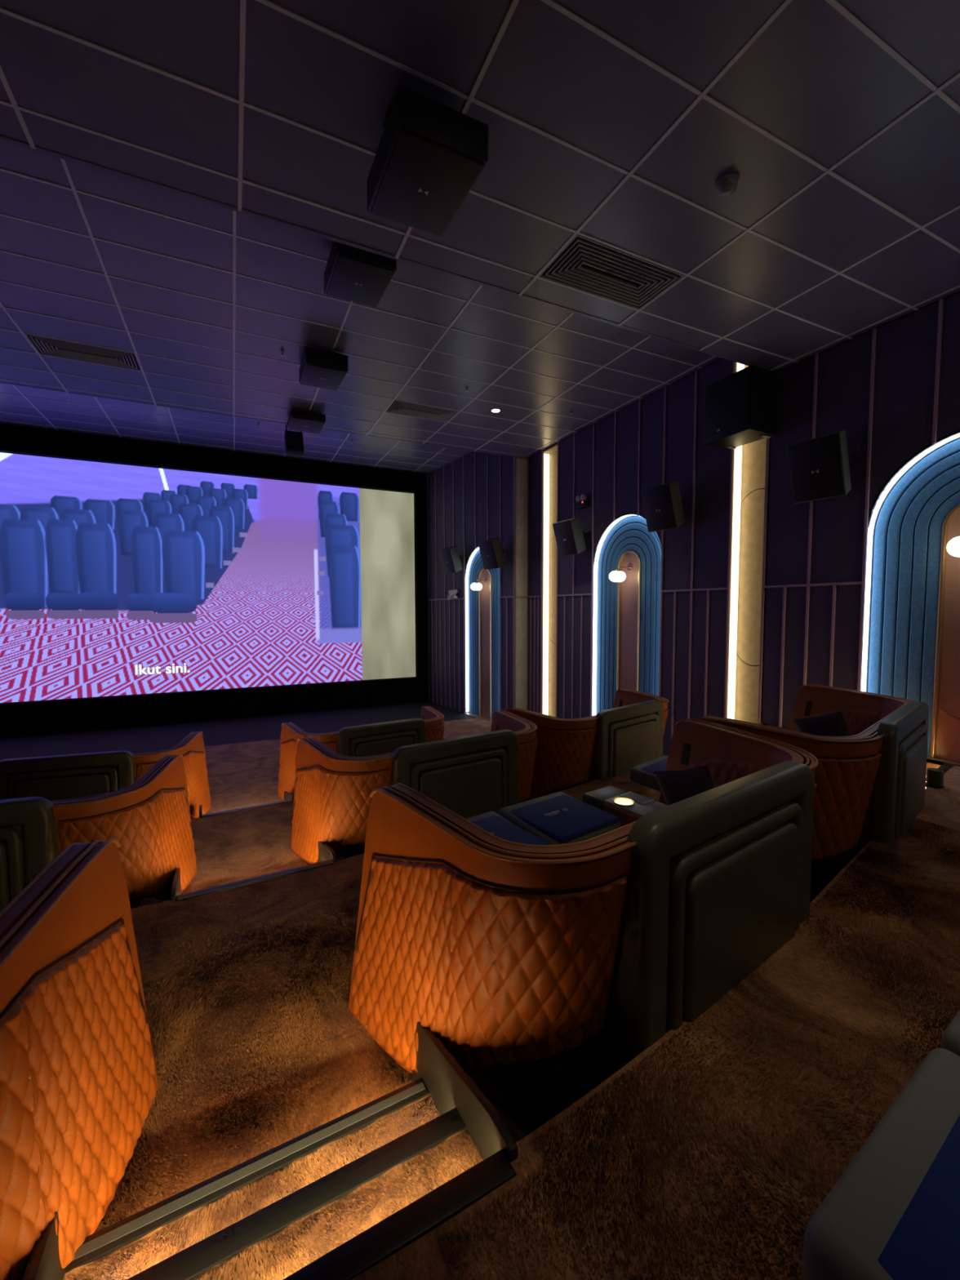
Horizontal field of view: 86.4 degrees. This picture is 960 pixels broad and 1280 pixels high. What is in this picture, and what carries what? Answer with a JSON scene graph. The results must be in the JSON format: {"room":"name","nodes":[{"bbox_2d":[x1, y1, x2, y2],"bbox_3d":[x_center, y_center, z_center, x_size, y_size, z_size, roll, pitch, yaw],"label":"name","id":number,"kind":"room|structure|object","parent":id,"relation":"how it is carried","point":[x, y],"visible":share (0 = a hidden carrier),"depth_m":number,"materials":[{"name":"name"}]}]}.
{"room":"auditorium","nodes":[
{"label":"auditorium","id":0,"kind":"room"},
{"bbox_2d":[1,452,413,702],"bbox_3d":[-8.111,-1.238,12.746,16.600,7.350,0.100,-2,4,-26],"label":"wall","id":1,"kind":"structure","parent":0,"point":[2,452],"depth_m":13.18,"materials":[{"name":"black"}]},
{"bbox_2d":[0,422,428,737],"bbox_3d":[-8.439,-1.339,12.393,15.110,6.905,0.200,-2,4,-26],"label":"screen masking","id":2,"kind":"object","parent":1,"relation":"attached to","point":[24,718],"depth_m":13.01,"materials":[{"name":"black fabric"}]},
{"bbox_2d":[0,382,471,473],"bbox_3d":[-6.977,-4.727,10.498,16.300,0.096,4.550,-2,4,-26],"label":"ceiling","id":3,"kind":"structure","parent":0,"point":[22,406],"depth_m":11.56,"materials":[{"name":"grey"}]},
{"bbox_2d":[284,424,304,457],"bbox_3d":[-3.796,-4.225,10.427,0.340,0.926,0.355,-2,4,-26],"label":"ceiling speaker","id":4,"kind":"object","parent":3,"relation":"hanging from","point":[294,442],"visible":0.88,"depth_m":10.35,"materials":[{"name":"black plastic"}]},
{"bbox_2d":[137,801,339,906],"bbox_3d":[-4.257,2.345,4.885,16.142,0.463,4.327,-2,4,-23],"label":"floor","id":5,"kind":"structure","parent":0,"point":[230,847],"depth_m":5.20,"materials":[{"name":"carpet"}]},
{"bbox_2d":[0,754,197,911],"bbox_3d":[-3.610,1.577,3.834,2.472,1.220,1.747,-1,4,-19],"label":"pod","id":6,"kind":"object","parent":5,"relation":"on","point":[150,819],"visible":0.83,"depth_m":3.52,"materials":[{"name":"leather"}]},
{"bbox_2d":[170,840,337,902],"bbox_3d":[-1.774,1.929,4.055,1.116,0.480,0.795,-2,4,-29],"label":"flight","id":7,"kind":"object","parent":5,"relation":"on","point":[326,855],"visible":0.19,"depth_m":3.76,"materials":[{"name":"black carpet"}]},
{"bbox_2d":[290,710,537,863],"bbox_3d":[-0.631,1.473,5.398,2.472,1.220,1.747,-3,4,-34],"label":"pod","id":8,"kind":"object","parent":5,"relation":"on","point":[470,775],"visible":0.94,"depth_m":4.60,"materials":[{"name":"leather"}]},
{"bbox_2d":[505,688,668,800],"bbox_3d":[1.355,1.374,6.912,2.472,1.220,1.747,-3,5,-40],"label":"pod","id":9,"kind":"object","parent":5,"relation":"on","point":[570,753],"visible":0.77,"depth_m":5.93,"materials":[{"name":"leather"}]},
{"bbox_2d":[0,701,492,818],"bbox_3d":[-6.277,2.357,9.173,16.000,0.113,8.508,-2,4,-26],"label":"floor","id":10,"kind":"structure","parent":0,"point":[151,738],"depth_m":11.24,"materials":[{"name":"grey"}]},
{"bbox_2d":[0,731,211,818],"bbox_3d":[-4.902,1.861,6.529,2.472,1.220,1.747,-1,4,-18],"label":"pod","id":11,"kind":"object","parent":10,"relation":"on","point":[67,776],"visible":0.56,"depth_m":5.78,"materials":[{"name":"leather"}]},
{"bbox_2d":[199,791,293,817],"bbox_3d":[-2.976,2.226,6.529,1.056,0.480,0.795,-2,4,-29],"label":"flight","id":12,"kind":"object","parent":10,"relation":"on","point":[288,797],"visible":0.12,"depth_m":6.23,"materials":[{"name":"black carpet"}]},
{"bbox_2d":[278,706,444,800],"bbox_3d":[-1.808,1.759,8.040,2.472,1.220,1.747,-2,4,-33],"label":"pod","id":13,"kind":"object","parent":10,"relation":"on","point":[380,738],"visible":0.47,"depth_m":7.30,"materials":[{"name":"leather"}]},
{"bbox_2d":[0,140,721,457],"bbox_3d":[-4.668,-3.868,5.754,16.300,0.096,6.080,-2,4,-26],"label":"ceiling","id":14,"kind":"structure","parent":0,"point":[206,298],"depth_m":6.38,"materials":[{"name":"grey tile"}]},
{"bbox_2d":[24,333,142,371],"bbox_3d":[-5.344,-3.907,6.954,1.172,0.033,0.572,-2,4,-26],"label":"ceiling vent","id":15,"kind":"object","parent":14,"relation":"in","point":[43,345],"visible":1,"depth_m":6.94,"materials":[{"name":"black metal"}]},
{"bbox_2d":[279,350,284,356],"bbox_3d":[-2.674,-3.876,6.916,0.072,0.055,0.072,-2,4,-26],"label":"sprinkler head","id":16,"kind":"object","parent":14,"relation":"attached to","point":[282,352],"visible":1,"depth_m":6.91},
{"bbox_2d":[287,409,325,434],"bbox_3d":[-3.132,-3.945,9.204,0.580,0.196,0.700,-2,4,-26],"label":"ceiling speaker","id":17,"kind":"object","parent":14,"relation":"attached to","point":[298,420],"visible":1,"depth_m":9.02,"materials":[{"name":"black plastic"}]},
{"bbox_2d":[288,417,324,434],"bbox_3d":[-3.132,-3.858,9.209,0.540,0.014,0.660,-2,4,-26],"label":"grille","id":18,"kind":"object","parent":17,"relation":"attached to","point":[308,424],"depth_m":9.14,"materials":[{"name":"black"}]},
{"bbox_2d":[298,346,347,390],"bbox_3d":[-2.188,-3.771,7.113,0.540,0.292,0.808,-2,4,-26],"label":"ceiling speaker","id":19,"kind":"object","parent":14,"relation":"attached to","point":[318,368],"visible":1,"depth_m":6.86,"materials":[{"name":"black plastic"}]},
{"bbox_2d":[301,364,346,390],"bbox_3d":[-2.190,-3.652,7.125,0.500,0.053,0.759,-2,4,-26],"label":"grille","id":20,"kind":"object","parent":19,"relation":"attached to","point":[329,376],"depth_m":7.02,"materials":[{"name":"black"}]},
{"bbox_2d":[324,240,396,306],"bbox_3d":[-1.173,-3.610,4.943,0.540,0.350,0.748,-2,4,-26],"label":"ceiling speaker","id":21,"kind":"object","parent":14,"relation":"attached to","point":[351,273],"visible":0.84,"depth_m":4.83,"materials":[{"name":"black plastic"}]},
{"bbox_2d":[385,400,458,422],"bbox_3d":[-1.020,-4.047,9.033,1.172,0.033,0.572,-2,4,-26],"label":"ceiling vent","id":22,"kind":"object","parent":14,"relation":"in","point":[400,407],"visible":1,"depth_m":9.03,"materials":[{"name":"black metal"}]},
{"bbox_2d":[490,408,500,412],"bbox_3d":[0.277,-4.035,8.987,0.170,0.016,0.170,-2,4,-26],"label":"recessed light","id":23,"kind":"object","parent":14,"relation":"in","point":[494,410],"visible":1,"depth_m":8.95,"materials":[{"name":"white plastic"}]},
{"bbox_2d":[93,755,810,1232],"bbox_3d":[-3.064,2.048,2.385,16.147,0.464,4.427,-2,4,-23],"label":"floor","id":24,"kind":"structure","parent":0,"point":[258,1045],"depth_m":2.39,"materials":[{"name":"carpet"}]},
{"bbox_2d":[0,838,158,1279],"bbox_3d":[-2.308,1.289,1.210,2.472,1.220,1.747,-1,4,-21],"label":"pod","id":25,"kind":"object","parent":24,"relation":"on","point":[79,1085],"visible":0.98,"depth_m":1.43,"materials":[{"name":"leather"}]},
{"bbox_2d":[22,1022,518,1279],"bbox_3d":[-0.565,1.639,1.474,1.136,0.480,0.795,-2,4,-29],"label":"flight","id":26,"kind":"object","parent":24,"relation":"on","point":[338,1198],"visible":0.91,"depth_m":1.47,"materials":[{"name":"black carpet"}]},
{"bbox_2d":[348,718,818,1131],"bbox_3d":[0.609,1.182,2.820,2.472,1.220,1.747,-3,4,-36],"label":"pod","id":27,"kind":"object","parent":24,"relation":"on","point":[544,971],"visible":0.98,"depth_m":1.87,"materials":[{"name":"leather"}]},
{"bbox_2d":[471,814,549,844],"bbox_3d":[0.032,1.208,3.076,0.550,0.036,0.550,-3,4,-36],"label":"folded blanket","id":28,"kind":"object","parent":27,"relation":"on","point":[495,825],"visible":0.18,"depth_m":3.17,"materials":[{"name":"blue fabric"}]},
{"bbox_2d":[509,794,620,842],"bbox_3d":[0.552,1.183,3.449,0.550,0.036,0.550,-3,4,-36],"label":"folded blanket","id":29,"kind":"object","parent":27,"relation":"on","point":[563,818],"visible":0.95,"depth_m":3.38,"materials":[{"name":"blue fabric"}]},
{"bbox_2d":[613,797,634,807],"bbox_3d":[0.999,1.128,3.552,0.139,0.015,0.140,-2,4,-26],"label":"table lamp","id":30,"kind":"object","parent":27,"relation":"on","point":[619,802],"depth_m":3.54,"materials":[{"name":"metal"}]},
{"bbox_2d":[653,765,715,805],"bbox_3d":[1.324,1.002,3.186,0.169,0.530,0.534,-2,4,-29],"label":"throw cushion","id":31,"kind":"object","parent":27,"relation":"on","point":[675,786],"visible":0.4,"depth_m":3.15,"materials":[{"name":"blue fabric"}]},
{"bbox_2d":[630,684,928,902],"bbox_3d":[2.514,1.082,4.357,2.472,1.220,1.847,-3,5,-42],"label":"pod","id":32,"kind":"object","parent":24,"relation":"on","point":[870,781],"visible":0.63,"depth_m":3.31,"materials":[{"name":"leather"}]},
{"bbox_2d":[640,758,667,774],"bbox_3d":[1.761,1.147,4.484,0.550,0.036,0.550,-3,5,-42],"label":"folded blanket","id":33,"kind":"object","parent":32,"relation":"on","point":[661,765],"visible":0.09,"depth_m":4.54,"materials":[{"name":"blue fabric"}]},
{"bbox_2d":[793,711,850,736],"bbox_3d":[3.218,0.900,4.758,0.169,0.530,0.538,-3,4,-38],"label":"throw cushion","id":34,"kind":"object","parent":32,"relation":"on","point":[833,724],"visible":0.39,"depth_m":4.69,"materials":[{"name":"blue fabric"}]},
{"bbox_2d":[924,762,954,789],"bbox_3d":[4.087,1.423,4.989,0.720,0.452,0.673,-3,4,-38],"label":"flight","id":35,"kind":"object","parent":24,"relation":"on","point":[945,766],"visible":0.04,"depth_m":4.85,"materials":[{"name":"black"}]},
{"bbox_2d":[426,451,528,713],"bbox_3d":[-0.402,-1.336,13.979,0.369,7.350,5.020,-2,4,-34],"label":"wall","id":36,"kind":"structure","parent":0,"point":[476,497],"depth_m":13.32,"materials":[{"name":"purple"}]},
{"bbox_2d":[0,382,513,457],"bbox_3d":[-6.123,-4.315,8.405,16.000,0.666,0.040,-2,4,-26],"label":"trim","id":37,"kind":"structure","parent":36,"relation":"attached to","point":[0,382],"depth_m":9.13,"materials":[{"name":"metal"}]},
{"bbox_2d":[438,546,462,573],"bbox_3d":[-0.710,-2.167,13.721,0.476,0.659,0.536,-24,17,-34],"label":"wall speaker","id":38,"kind":"object","parent":36,"relation":"attached to","point":[450,557],"visible":1,"depth_m":13.53,"materials":[{"name":"black plastic"}]},
{"bbox_2d":[438,548,455,573],"bbox_3d":[-0.881,-2.092,13.594,0.014,0.636,0.516,-24,17,-34],"label":"grille","id":39,"kind":"object","parent":38,"relation":"attached to","point":[446,557],"depth_m":13.55,"materials":[{"name":"black"}]},
{"bbox_2d":[447,589,457,599],"bbox_3d":[-0.771,-1.255,14.137,0.352,0.294,0.224,2,4,36],"label":"camera","id":40,"kind":"object","parent":36,"relation":"attached to","point":[452,593],"visible":1,"depth_m":14.07,"materials":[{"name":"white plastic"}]},
{"bbox_2d":[463,546,499,721],"bbox_3d":[0.118,-0.181,13.191,0.230,4.510,1.760,-2,4,-32],"label":"arch","id":41,"kind":"object","parent":36,"relation":"attached to","point":[482,606],"visible":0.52,"depth_m":13.38,"materials":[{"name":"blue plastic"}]},
{"bbox_2d":[470,577,487,590],"bbox_3d":[-0.038,-1.421,13.018,0.449,0.314,0.192,-2,4,-33],"label":"wall lamp","id":42,"kind":"object","parent":41,"relation":"attached to","point":[474,586],"visible":1,"depth_m":12.93,"materials":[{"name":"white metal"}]},
{"bbox_2d":[477,537,505,569],"bbox_3d":[0.357,-2.045,12.019,0.476,0.659,0.536,-24,17,-34],"label":"wall speaker","id":43,"kind":"object","parent":36,"relation":"attached to","point":[491,551],"visible":1,"depth_m":11.83,"materials":[{"name":"black plastic"}]},
{"bbox_2d":[477,540,497,568],"bbox_3d":[0.185,-1.970,11.892,0.014,0.636,0.516,-24,17,-34],"label":"grille","id":44,"kind":"object","parent":43,"relation":"attached to","point":[487,548],"depth_m":11.85,"materials":[{"name":"black"}]},
{"bbox_2d":[0,0,959,371],"bbox_3d":[-1.834,-3.001,-0.082,16.300,0.096,6.970,-2,4,-26],"label":"ceiling","id":45,"kind":"structure","parent":0,"point":[616,124],"depth_m":3.13,"materials":[{"name":"grey tile"}]},
{"bbox_2d":[366,85,488,236],"bbox_3d":[-0.352,-2.979,3.187,0.540,0.370,0.748,-2,4,-26],"label":"ceiling speaker","id":46,"kind":"object","parent":45,"relation":"hanging from","point":[429,155],"visible":1,"depth_m":3.00,"materials":[{"name":"black plastic"}]},
{"bbox_2d":[370,128,483,236],"bbox_3d":[-0.354,-2.819,3.202,0.500,0.050,0.699,-2,4,-26],"label":"grille","id":47,"kind":"object","parent":46,"relation":"attached to","point":[423,180],"depth_m":3.12,"materials":[{"name":"black"}]},
{"bbox_2d":[538,234,684,310],"bbox_3d":[1.177,-3.261,4.565,1.177,0.033,0.564,-2,4,-26],"label":"ceiling vent","id":48,"kind":"object","parent":45,"relation":"in","point":[585,264],"visible":1,"depth_m":4.55,"materials":[{"name":"black metal"}]},
{"bbox_2d":[715,173,739,197],"bbox_3d":[1.724,-3.155,3.567,0.150,0.075,0.150,-2,4,-26],"label":"smoke detector","id":49,"kind":"object","parent":45,"relation":"attached to","point":[727,184],"visible":1,"depth_m":3.53,"materials":[{"name":"grey plastic"}]},
{"bbox_2d":[351,764,959,1279],"bbox_3d":[-1.690,1.771,-0.406,16.000,0.464,5.746,-2,4,-26],"label":"floor","id":50,"kind":"structure","parent":0,"point":[712,1153],"depth_m":1.54,"materials":[{"name":"carpet"}]},
{"bbox_2d":[800,1009,959,1279],"bbox_3d":[1.486,0.883,0.402,2.472,1.220,1.747,-3,4,-34],"label":"pod","id":51,"kind":"object","parent":50,"relation":"on","point":[845,1238],"visible":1,"depth_m":0.84,"materials":[{"name":"leather"}]},
{"bbox_2d":[877,1115,959,1279],"bbox_3d":[0.918,0.907,0.678,0.550,0.036,0.550,-3,4,-34],"label":"seat cushion","id":52,"kind":"object","parent":51,"relation":"on","point":[924,1244],"visible":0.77,"depth_m":0.77,"materials":[{"name":"blue fabric"}]},
{"bbox_2d":[925,767,944,788],"bbox_3d":[3.859,1.175,4.336,0.124,0.160,0.122,-2,4,-26],"label":"post","id":53,"kind":"object","parent":50,"relation":"on","point":[935,776],"visible":0.95,"depth_m":4.30,"materials":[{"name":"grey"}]},
{"bbox_2d":[526,292,959,755],"bbox_3d":[4.061,-0.586,6.255,0.330,6.778,13.013,-2,4,-26],"label":"wall","id":54,"kind":"structure","parent":0,"point":[893,388],"depth_m":6.64,"materials":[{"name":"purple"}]},
{"bbox_2d":[0,135,776,372],"bbox_3d":[-3.482,-3.443,2.971,16.000,0.609,0.040,-2,4,-26],"label":"trim","id":55,"kind":"structure","parent":54,"relation":"attached to","point":[2,138],"depth_m":4.06,"materials":[{"name":"metal"}]},
{"bbox_2d":[542,444,559,717],"bbox_3d":[1.620,-0.998,11.234,0.216,6.313,0.675,-2,4,-26],"label":"column","id":56,"kind":"structure","parent":54,"relation":"attached to","point":[549,455],"depth_m":11.44,"materials":[{"name":"white"}]},
{"bbox_2d":[552,516,586,556],"bbox_3d":[1.816,-2.021,9.936,0.476,0.659,0.536,-22,14,-28],"label":"wall speaker","id":57,"kind":"object","parent":54,"relation":"attached to","point":[569,534],"visible":1,"depth_m":9.75,"materials":[{"name":"black plastic"}]},
{"bbox_2d":[552,520,577,555],"bbox_3d":[1.629,-1.947,9.830,0.014,0.636,0.516,-22,14,-28],"label":"grille","id":58,"kind":"object","parent":57,"relation":"attached to","point":[564,531],"depth_m":9.79,"materials":[{"name":"black fabric"}]},
{"bbox_2d":[575,493,589,509],"bbox_3d":[1.991,-2.700,9.973,0.116,0.254,0.300,-2,4,-26],"label":"emergency light","id":59,"kind":"object","parent":54,"relation":"attached to","point":[583,504],"visible":1,"depth_m":9.91,"materials":[{"name":"black plastic"}]},
{"bbox_2d":[591,513,663,715],"bbox_3d":[2.634,-0.249,9.130,0.230,3.950,1.840,-2,4,-26],"label":"arch","id":60,"kind":"object","parent":54,"relation":"attached to","point":[626,614],"visible":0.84,"depth_m":9.19,"materials":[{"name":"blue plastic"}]},
{"bbox_2d":[608,564,632,582],"bbox_3d":[2.469,-1.180,8.994,0.448,0.314,0.190,-2,4,-26],"label":"wall lamp","id":61,"kind":"object","parent":60,"relation":"attached to","point":[616,575],"visible":1,"depth_m":8.91,"materials":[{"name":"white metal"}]},
{"bbox_2d":[640,480,685,532],"bbox_3d":[2.857,-2.041,7.769,0.476,0.659,0.536,-22,14,-28],"label":"wall speaker","id":62,"kind":"object","parent":54,"relation":"attached to","point":[662,504],"visible":1,"depth_m":7.59,"materials":[{"name":"black plastic"}]},
{"bbox_2d":[704,364,777,448],"bbox_3d":[3.350,-2.964,6.598,0.516,0.772,0.670,-2,4,-26],"label":"speaker","id":63,"kind":"object","parent":54,"relation":"attached to","point":[740,406],"visible":1,"depth_m":6.38,"materials":[{"name":"black"}]},
{"bbox_2d":[705,367,750,436],"bbox_3d":[3.127,-3.003,6.489,0.014,0.640,0.630,-2,4,-26],"label":"grille","id":64,"kind":"object","parent":63,"relation":"attached to","point":[727,399],"depth_m":6.46,"materials":[{"name":"black"}]},
{"bbox_2d":[726,362,777,725],"bbox_3d":[3.686,-1.184,6.924,0.216,5.423,0.580,-2,4,-26],"label":"column","id":65,"kind":"structure","parent":54,"relation":"attached to","point":[749,459],"depth_m":7.08,"materials":[{"name":"white"}]},
{"bbox_2d":[786,430,851,503],"bbox_3d":[3.856,-1.936,5.699,0.476,0.659,0.536,-22,14,-28],"label":"wall speaker","id":66,"kind":"object","parent":54,"relation":"attached to","point":[820,468],"visible":1,"depth_m":5.55,"materials":[{"name":"grey plastic"}]},
{"bbox_2d":[767,724,959,774],"bbox_3d":[5.253,1.514,3.572,0.030,0.450,6.900,-2,4,-26],"label":"baseboard","id":67,"kind":"structure","parent":54,"relation":"attached to","point":[929,765],"depth_m":5.09,"materials":[{"name":"brown wood"}]},
{"bbox_2d":[861,430,959,765],"bbox_3d":[4.686,-0.382,4.853,0.230,3.240,1.860,-2,4,-26],"label":"arch","id":68,"kind":"object","parent":54,"relation":"attached to","point":[911,637],"visible":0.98,"depth_m":5.25,"materials":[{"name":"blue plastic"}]},
{"bbox_2d":[946,534,959,557],"bbox_3d":[4.522,-0.924,4.741,0.448,0.314,0.190,-2,4,-26],"label":"wall lamp","id":69,"kind":"object","parent":68,"relation":"attached to","point":[953,547],"visible":1,"depth_m":4.67,"materials":[{"name":"white glass"}]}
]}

